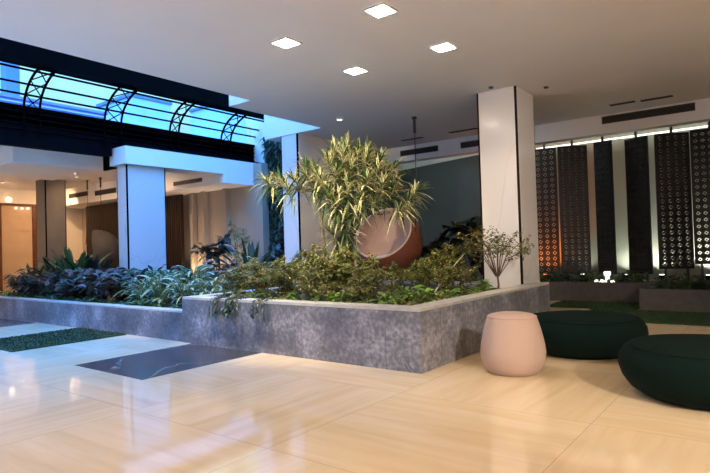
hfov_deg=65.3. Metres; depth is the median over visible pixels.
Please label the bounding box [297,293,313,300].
plant
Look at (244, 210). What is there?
wall
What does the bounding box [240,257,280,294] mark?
shrub
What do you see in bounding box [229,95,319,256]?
wall
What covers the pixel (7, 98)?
building
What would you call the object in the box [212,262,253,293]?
shrub
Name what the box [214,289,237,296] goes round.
plant
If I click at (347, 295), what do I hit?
plant
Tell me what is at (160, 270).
leaf plant
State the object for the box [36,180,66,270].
column
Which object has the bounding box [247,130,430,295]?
tree
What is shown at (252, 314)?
trailing creeper
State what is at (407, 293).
leaf plant
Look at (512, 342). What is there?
pouf
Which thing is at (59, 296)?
plant
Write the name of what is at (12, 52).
beam
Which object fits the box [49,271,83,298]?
leaf plant
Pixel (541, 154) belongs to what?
screen
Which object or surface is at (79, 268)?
leaf plant
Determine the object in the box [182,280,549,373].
planter
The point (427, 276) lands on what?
shrub
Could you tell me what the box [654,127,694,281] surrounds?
screen
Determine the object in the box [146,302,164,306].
plant
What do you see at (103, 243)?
chair
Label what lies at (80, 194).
air vent
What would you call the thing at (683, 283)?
plant
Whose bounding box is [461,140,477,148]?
air vent
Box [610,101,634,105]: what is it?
ceiling vent
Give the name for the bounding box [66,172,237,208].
trim
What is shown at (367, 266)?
shrub
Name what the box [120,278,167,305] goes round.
leaf plant
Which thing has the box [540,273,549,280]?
plant
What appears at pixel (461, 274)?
shrub
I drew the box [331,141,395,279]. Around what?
wall
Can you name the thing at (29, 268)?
leaf plant
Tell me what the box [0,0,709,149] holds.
ceiling
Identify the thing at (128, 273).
leaf plant
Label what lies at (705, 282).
plant
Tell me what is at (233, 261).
leaf plant
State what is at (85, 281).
leaf plant
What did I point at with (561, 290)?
planter
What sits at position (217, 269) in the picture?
leaf plant
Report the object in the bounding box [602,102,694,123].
air vent
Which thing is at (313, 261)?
shrub
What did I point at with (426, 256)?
plant
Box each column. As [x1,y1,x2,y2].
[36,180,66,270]
[117,164,166,275]
[281,133,333,281]
[477,86,539,287]
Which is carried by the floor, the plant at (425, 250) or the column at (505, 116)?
the column at (505, 116)
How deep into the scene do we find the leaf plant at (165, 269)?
8.82 m
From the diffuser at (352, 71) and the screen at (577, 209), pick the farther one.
the screen at (577, 209)
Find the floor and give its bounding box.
[0,300,709,472]
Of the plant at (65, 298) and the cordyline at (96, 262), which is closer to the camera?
the plant at (65, 298)
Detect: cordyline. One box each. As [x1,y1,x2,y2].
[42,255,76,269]
[60,254,113,270]
[75,258,112,271]
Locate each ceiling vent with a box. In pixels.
[400,137,423,140]
[448,128,477,132]
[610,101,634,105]
[640,95,672,101]
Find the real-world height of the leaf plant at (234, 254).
0.880 m
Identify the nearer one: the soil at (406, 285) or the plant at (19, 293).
the soil at (406, 285)
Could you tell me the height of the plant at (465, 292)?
0.183 m
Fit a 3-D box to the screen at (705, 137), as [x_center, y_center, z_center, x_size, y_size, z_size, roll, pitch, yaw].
[6.021,-0.623,9.332,0.573,2.870,0.060,-2,-1,32]
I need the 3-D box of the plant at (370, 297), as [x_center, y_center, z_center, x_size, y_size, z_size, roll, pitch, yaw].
[0.097,0.653,5.493,0.278,0.163,0.313,-1,-1,-22]
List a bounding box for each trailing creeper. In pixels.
[206,295,228,319]
[219,295,246,318]
[247,296,272,323]
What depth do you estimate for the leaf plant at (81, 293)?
10.09 m
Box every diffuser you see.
[273,39,298,47]
[345,68,365,74]
[367,5,394,17]
[432,43,454,51]
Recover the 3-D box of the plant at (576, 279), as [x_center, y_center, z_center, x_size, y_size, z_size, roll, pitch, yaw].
[4.158,0.796,10.447,0.573,0.252,0.431,-1,-1,-13]
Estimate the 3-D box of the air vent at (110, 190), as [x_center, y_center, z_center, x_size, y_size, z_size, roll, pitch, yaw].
[-7.031,-1.260,15.592,1.115,0.140,0.019,-3,-1,37]
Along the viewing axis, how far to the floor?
3.62 m
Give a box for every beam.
[0,37,263,119]
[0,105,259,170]
[0,146,102,179]
[110,145,256,186]
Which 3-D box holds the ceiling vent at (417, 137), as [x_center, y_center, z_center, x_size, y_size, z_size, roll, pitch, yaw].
[1.099,-1.878,10.685,0.470,0.007,0.100,-3,-1,37]
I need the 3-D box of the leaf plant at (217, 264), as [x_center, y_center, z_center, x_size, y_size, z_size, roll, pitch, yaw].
[-1.901,0.727,9.038,0.907,0.567,1.135,-3,-1,35]
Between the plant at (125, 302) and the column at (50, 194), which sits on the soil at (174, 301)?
the plant at (125, 302)
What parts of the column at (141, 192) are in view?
marble panel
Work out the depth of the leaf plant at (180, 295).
7.67 m
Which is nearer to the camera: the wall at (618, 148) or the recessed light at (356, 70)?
the recessed light at (356, 70)
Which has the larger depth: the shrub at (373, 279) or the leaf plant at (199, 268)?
the leaf plant at (199, 268)
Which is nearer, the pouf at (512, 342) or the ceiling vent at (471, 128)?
the pouf at (512, 342)
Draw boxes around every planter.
[0,293,182,341]
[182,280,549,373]
[478,279,657,302]
[639,284,709,312]
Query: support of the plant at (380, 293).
on the soil
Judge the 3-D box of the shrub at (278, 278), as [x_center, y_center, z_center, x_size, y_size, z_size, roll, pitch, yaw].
[-0.824,0.491,6.483,0.666,0.549,0.680,-2,-1,23]
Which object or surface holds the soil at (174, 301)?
in the planter at (145, 321)
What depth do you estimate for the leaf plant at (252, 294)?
6.44 m
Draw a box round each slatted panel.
[86,203,118,271]
[166,194,184,272]
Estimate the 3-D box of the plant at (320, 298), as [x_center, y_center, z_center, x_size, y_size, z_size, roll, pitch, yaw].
[-0.307,0.656,5.846,0.350,0.206,0.394,-2,-1,-7]
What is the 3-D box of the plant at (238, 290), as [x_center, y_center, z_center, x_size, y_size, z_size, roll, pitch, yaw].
[-1.392,0.707,6.637,0.382,0.200,0.340,-2,-1,30]
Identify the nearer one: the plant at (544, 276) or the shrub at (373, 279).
the shrub at (373, 279)
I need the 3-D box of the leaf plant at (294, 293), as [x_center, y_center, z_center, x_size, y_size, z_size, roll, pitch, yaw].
[-0.682,0.680,6.098,0.235,0.146,0.235,-3,-1,34]
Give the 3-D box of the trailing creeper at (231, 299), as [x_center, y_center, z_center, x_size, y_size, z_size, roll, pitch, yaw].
[-1.325,0.800,6.285,0.323,0.256,0.331,-3,-1,37]
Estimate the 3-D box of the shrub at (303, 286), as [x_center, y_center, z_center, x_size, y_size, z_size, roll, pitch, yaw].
[-0.437,0.520,6.074,0.929,0.484,0.670,-2,-1,20]
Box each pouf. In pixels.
[480,311,545,376]
[534,310,648,359]
[618,334,709,409]
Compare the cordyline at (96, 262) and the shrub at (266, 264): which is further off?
the cordyline at (96, 262)
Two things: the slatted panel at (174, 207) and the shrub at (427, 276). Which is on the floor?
the slatted panel at (174, 207)
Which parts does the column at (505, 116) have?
marble panel, marble panel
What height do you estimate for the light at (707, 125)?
0.020 m
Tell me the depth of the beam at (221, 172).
11.88 m
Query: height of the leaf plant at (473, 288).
0.130 m
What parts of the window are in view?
rail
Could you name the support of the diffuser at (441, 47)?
attached to the recessed light at (445, 46)
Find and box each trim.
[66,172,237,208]
[189,193,198,276]
[200,191,209,273]
[222,188,230,268]
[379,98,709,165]
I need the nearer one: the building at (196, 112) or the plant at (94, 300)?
the plant at (94, 300)
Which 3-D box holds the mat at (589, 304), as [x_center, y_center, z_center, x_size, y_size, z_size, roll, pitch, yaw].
[4.068,1.147,9.337,1.410,0.032,1.051,-3,-1,37]
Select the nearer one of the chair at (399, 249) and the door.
the chair at (399, 249)
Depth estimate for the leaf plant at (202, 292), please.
7.55 m
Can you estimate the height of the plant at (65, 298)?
0.115 m
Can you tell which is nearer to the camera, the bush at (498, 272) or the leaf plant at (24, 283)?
the bush at (498, 272)
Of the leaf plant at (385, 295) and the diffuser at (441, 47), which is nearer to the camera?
the leaf plant at (385, 295)
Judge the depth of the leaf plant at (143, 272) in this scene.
9.35 m
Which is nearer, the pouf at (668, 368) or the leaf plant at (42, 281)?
the pouf at (668, 368)
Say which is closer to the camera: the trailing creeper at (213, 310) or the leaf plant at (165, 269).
the trailing creeper at (213, 310)
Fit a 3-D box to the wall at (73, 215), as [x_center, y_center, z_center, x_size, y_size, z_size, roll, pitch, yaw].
[-12.936,0.172,13.210,0.200,3.160,13.200,-3,-1,37]
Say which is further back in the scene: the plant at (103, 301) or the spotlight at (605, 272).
the spotlight at (605, 272)
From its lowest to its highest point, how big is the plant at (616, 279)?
0.243 m
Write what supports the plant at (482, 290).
on the soil
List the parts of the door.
post, rail, post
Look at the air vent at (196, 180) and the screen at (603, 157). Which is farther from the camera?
the air vent at (196, 180)
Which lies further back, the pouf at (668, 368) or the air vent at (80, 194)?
the air vent at (80, 194)
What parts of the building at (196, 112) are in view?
cornice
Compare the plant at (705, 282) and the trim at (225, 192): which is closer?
the plant at (705, 282)
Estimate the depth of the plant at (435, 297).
5.53 m
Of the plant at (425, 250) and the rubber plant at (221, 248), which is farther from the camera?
the rubber plant at (221, 248)
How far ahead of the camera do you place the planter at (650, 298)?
8.18 m
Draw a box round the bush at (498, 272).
[451,225,534,288]
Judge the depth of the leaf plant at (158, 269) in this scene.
9.73 m
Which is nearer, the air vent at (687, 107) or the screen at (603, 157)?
the air vent at (687, 107)
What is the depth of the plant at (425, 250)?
9.33 m
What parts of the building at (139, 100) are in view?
cornice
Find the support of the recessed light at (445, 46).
in the ceiling at (591, 56)
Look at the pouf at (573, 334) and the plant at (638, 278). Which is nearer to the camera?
the pouf at (573, 334)
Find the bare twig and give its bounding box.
[434,253,464,291]
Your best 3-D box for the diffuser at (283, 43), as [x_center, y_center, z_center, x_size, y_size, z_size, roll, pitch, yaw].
[-0.686,-1.926,5.513,0.190,0.009,0.190,-3,-1,37]
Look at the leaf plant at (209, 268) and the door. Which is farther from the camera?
the door
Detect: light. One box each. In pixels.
[270,36,301,48]
[341,66,368,75]
[362,2,398,18]
[428,41,457,52]
[536,125,707,148]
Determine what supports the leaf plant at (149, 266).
on the soil at (174, 301)
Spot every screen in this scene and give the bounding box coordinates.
[535,144,560,276]
[557,140,591,281]
[593,136,616,280]
[624,131,652,281]
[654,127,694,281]
[689,121,709,279]
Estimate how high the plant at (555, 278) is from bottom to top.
0.288 m
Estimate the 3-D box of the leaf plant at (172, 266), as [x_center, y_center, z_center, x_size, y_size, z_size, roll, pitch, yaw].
[-2.874,0.743,9.810,0.998,0.623,1.249,-1,-1,-31]
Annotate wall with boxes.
[0,188,82,262]
[82,137,283,275]
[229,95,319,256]
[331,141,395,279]
[393,155,482,280]
[396,122,709,281]
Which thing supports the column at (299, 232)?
on the floor
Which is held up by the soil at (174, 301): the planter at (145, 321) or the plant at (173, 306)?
the plant at (173, 306)
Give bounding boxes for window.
[0,63,263,158]
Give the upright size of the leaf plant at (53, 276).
0.589 m
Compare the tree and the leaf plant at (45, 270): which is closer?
the tree
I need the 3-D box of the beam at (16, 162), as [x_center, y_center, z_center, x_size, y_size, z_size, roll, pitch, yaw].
[-6.579,-1.487,11.400,2.200,0.320,1.680,-3,-1,37]
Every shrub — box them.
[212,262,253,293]
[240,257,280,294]
[241,258,272,293]
[259,255,309,296]
[275,253,303,290]
[278,264,359,297]
[279,243,337,296]
[314,244,375,298]
[335,253,393,301]
[338,265,400,299]
[383,261,410,288]
[402,258,454,294]
[408,242,468,291]
[431,262,480,292]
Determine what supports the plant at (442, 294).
on the soil
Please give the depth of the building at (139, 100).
35.73 m
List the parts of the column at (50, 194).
marble panel, marble panel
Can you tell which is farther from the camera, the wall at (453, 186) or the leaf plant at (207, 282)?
the wall at (453, 186)
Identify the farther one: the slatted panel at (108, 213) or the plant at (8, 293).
the slatted panel at (108, 213)
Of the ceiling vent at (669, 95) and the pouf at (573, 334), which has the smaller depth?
the pouf at (573, 334)
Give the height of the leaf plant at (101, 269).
0.567 m
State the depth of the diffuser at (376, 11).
4.82 m
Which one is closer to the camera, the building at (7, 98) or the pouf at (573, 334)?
the pouf at (573, 334)
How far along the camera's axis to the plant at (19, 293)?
10.18 m
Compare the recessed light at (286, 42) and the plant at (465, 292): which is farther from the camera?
the plant at (465, 292)
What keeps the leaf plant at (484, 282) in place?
on the soil
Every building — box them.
[0,93,108,118]
[96,93,171,129]
[189,106,245,142]
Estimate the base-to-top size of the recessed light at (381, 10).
0.011 m
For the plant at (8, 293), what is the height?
0.186 m
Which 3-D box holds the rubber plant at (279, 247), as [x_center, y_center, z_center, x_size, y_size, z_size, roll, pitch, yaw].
[-1.389,0.542,11.841,0.807,1.014,1.118,-3,-2,43]
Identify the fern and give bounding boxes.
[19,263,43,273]
[35,245,112,271]
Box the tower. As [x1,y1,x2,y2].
[0,61,19,95]
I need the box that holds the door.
[0,203,36,293]
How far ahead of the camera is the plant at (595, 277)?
10.19 m
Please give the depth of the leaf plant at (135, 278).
8.52 m
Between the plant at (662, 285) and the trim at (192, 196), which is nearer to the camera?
the plant at (662, 285)
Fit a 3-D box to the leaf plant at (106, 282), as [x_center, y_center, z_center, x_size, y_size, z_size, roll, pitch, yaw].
[-3.816,0.815,8.694,0.758,0.559,0.785,-2,-1,25]
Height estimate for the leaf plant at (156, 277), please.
0.510 m
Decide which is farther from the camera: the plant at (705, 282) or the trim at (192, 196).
the trim at (192, 196)
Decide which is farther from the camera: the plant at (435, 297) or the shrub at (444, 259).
the shrub at (444, 259)
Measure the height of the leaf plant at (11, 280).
0.530 m
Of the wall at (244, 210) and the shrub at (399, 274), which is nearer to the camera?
the shrub at (399, 274)
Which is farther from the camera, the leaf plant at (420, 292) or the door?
the door
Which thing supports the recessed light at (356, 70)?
in the ceiling at (591, 56)
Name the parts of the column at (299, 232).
marble panel, marble panel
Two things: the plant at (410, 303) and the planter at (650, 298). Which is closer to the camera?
the plant at (410, 303)
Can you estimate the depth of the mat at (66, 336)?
7.34 m
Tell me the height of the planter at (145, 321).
0.377 m
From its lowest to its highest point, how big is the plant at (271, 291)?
0.194 m
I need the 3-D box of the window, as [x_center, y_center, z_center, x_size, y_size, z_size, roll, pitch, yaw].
[-6.362,-2.282,8.280,0.660,1.053,13.400,-3,-1,37]
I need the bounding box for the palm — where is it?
[195,237,276,274]
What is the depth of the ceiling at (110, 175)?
15.04 m
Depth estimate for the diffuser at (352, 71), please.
6.45 m
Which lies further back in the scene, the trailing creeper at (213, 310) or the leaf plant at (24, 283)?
the leaf plant at (24, 283)
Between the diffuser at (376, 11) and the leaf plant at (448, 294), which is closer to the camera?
the diffuser at (376, 11)
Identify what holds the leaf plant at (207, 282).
on the soil at (174, 301)
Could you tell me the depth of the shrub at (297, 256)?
7.70 m
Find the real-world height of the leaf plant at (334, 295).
0.178 m
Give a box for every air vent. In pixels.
[69,191,86,198]
[95,187,115,195]
[173,178,201,185]
[400,145,437,155]
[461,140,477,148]
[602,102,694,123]
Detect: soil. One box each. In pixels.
[58,295,181,308]
[248,284,470,301]
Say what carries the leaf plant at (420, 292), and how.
on the soil
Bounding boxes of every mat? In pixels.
[0,327,125,351]
[550,300,639,309]
[589,308,709,326]
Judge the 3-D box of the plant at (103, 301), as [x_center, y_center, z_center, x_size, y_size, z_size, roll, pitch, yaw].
[-3.757,1.002,8.436,0.281,0.121,0.241,-2,-1,18]
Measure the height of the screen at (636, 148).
2.870 m
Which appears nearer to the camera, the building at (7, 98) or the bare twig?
the bare twig
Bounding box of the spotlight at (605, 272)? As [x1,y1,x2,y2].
[595,271,614,281]
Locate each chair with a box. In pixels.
[85,177,118,267]
[356,116,422,270]
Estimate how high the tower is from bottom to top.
12.300 m
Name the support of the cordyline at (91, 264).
on the soil
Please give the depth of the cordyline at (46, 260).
11.31 m
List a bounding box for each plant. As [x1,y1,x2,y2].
[0,272,38,296]
[0,290,17,295]
[8,267,56,295]
[15,274,47,296]
[18,292,32,297]
[27,266,55,294]
[35,273,66,297]
[40,269,83,298]
[47,294,63,299]
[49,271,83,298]
[54,268,105,297]
[60,267,101,295]
[62,297,75,300]
[72,268,140,298]
[72,269,114,300]
[79,270,138,303]
[84,296,106,302]
[96,270,140,299]
[98,266,147,300]
[100,299,115,303]
[112,277,152,302]
[117,299,130,304]
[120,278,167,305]
[128,265,167,294]
[129,298,148,305]
[131,266,188,293]
[135,274,185,306]
[145,267,197,291]
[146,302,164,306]
[150,269,189,300]
[158,265,219,297]
[158,277,212,303]
[164,260,218,283]
[166,303,181,308]
[175,263,220,289]
[189,233,235,278]
[189,277,229,295]
[199,268,239,293]
[204,260,249,289]
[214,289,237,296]
[215,264,264,286]
[216,269,257,289]
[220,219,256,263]
[229,246,256,266]
[229,286,251,296]
[249,293,264,298]
[254,289,279,298]
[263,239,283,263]
[273,290,300,299]
[286,292,302,299]
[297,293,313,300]
[310,289,340,301]
[325,291,352,302]
[331,294,357,302]
[354,294,377,303]
[366,290,406,304]
[376,290,402,304]
[394,285,424,301]
[401,295,428,305]
[411,288,437,302]
[417,289,443,302]
[418,242,460,260]
[418,248,467,273]
[427,214,482,279]
[432,291,451,298]
[438,288,461,296]
[454,285,478,295]
[468,285,480,292]
[468,285,485,293]
[474,279,493,289]
[482,285,492,291]
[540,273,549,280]
[544,271,573,281]
[562,272,587,281]
[577,270,608,281]
[599,273,628,281]
[620,270,649,282]
[649,275,678,288]
[663,273,709,288]
[696,277,709,288]
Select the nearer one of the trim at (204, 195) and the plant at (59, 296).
the plant at (59, 296)
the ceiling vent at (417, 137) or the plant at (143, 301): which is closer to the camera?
the plant at (143, 301)
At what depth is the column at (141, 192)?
10.96 m
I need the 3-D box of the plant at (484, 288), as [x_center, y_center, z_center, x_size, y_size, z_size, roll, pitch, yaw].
[1.564,0.646,6.655,0.240,0.125,0.213,-3,-1,41]
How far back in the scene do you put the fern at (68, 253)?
10.75 m
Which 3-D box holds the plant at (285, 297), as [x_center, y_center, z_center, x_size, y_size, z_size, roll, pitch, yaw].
[-0.766,0.684,6.156,0.312,0.183,0.352,-2,-1,8]
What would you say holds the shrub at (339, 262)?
on the soil at (406, 285)
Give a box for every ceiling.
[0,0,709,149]
[0,145,116,189]
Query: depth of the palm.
11.61 m
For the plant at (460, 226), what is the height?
1.224 m

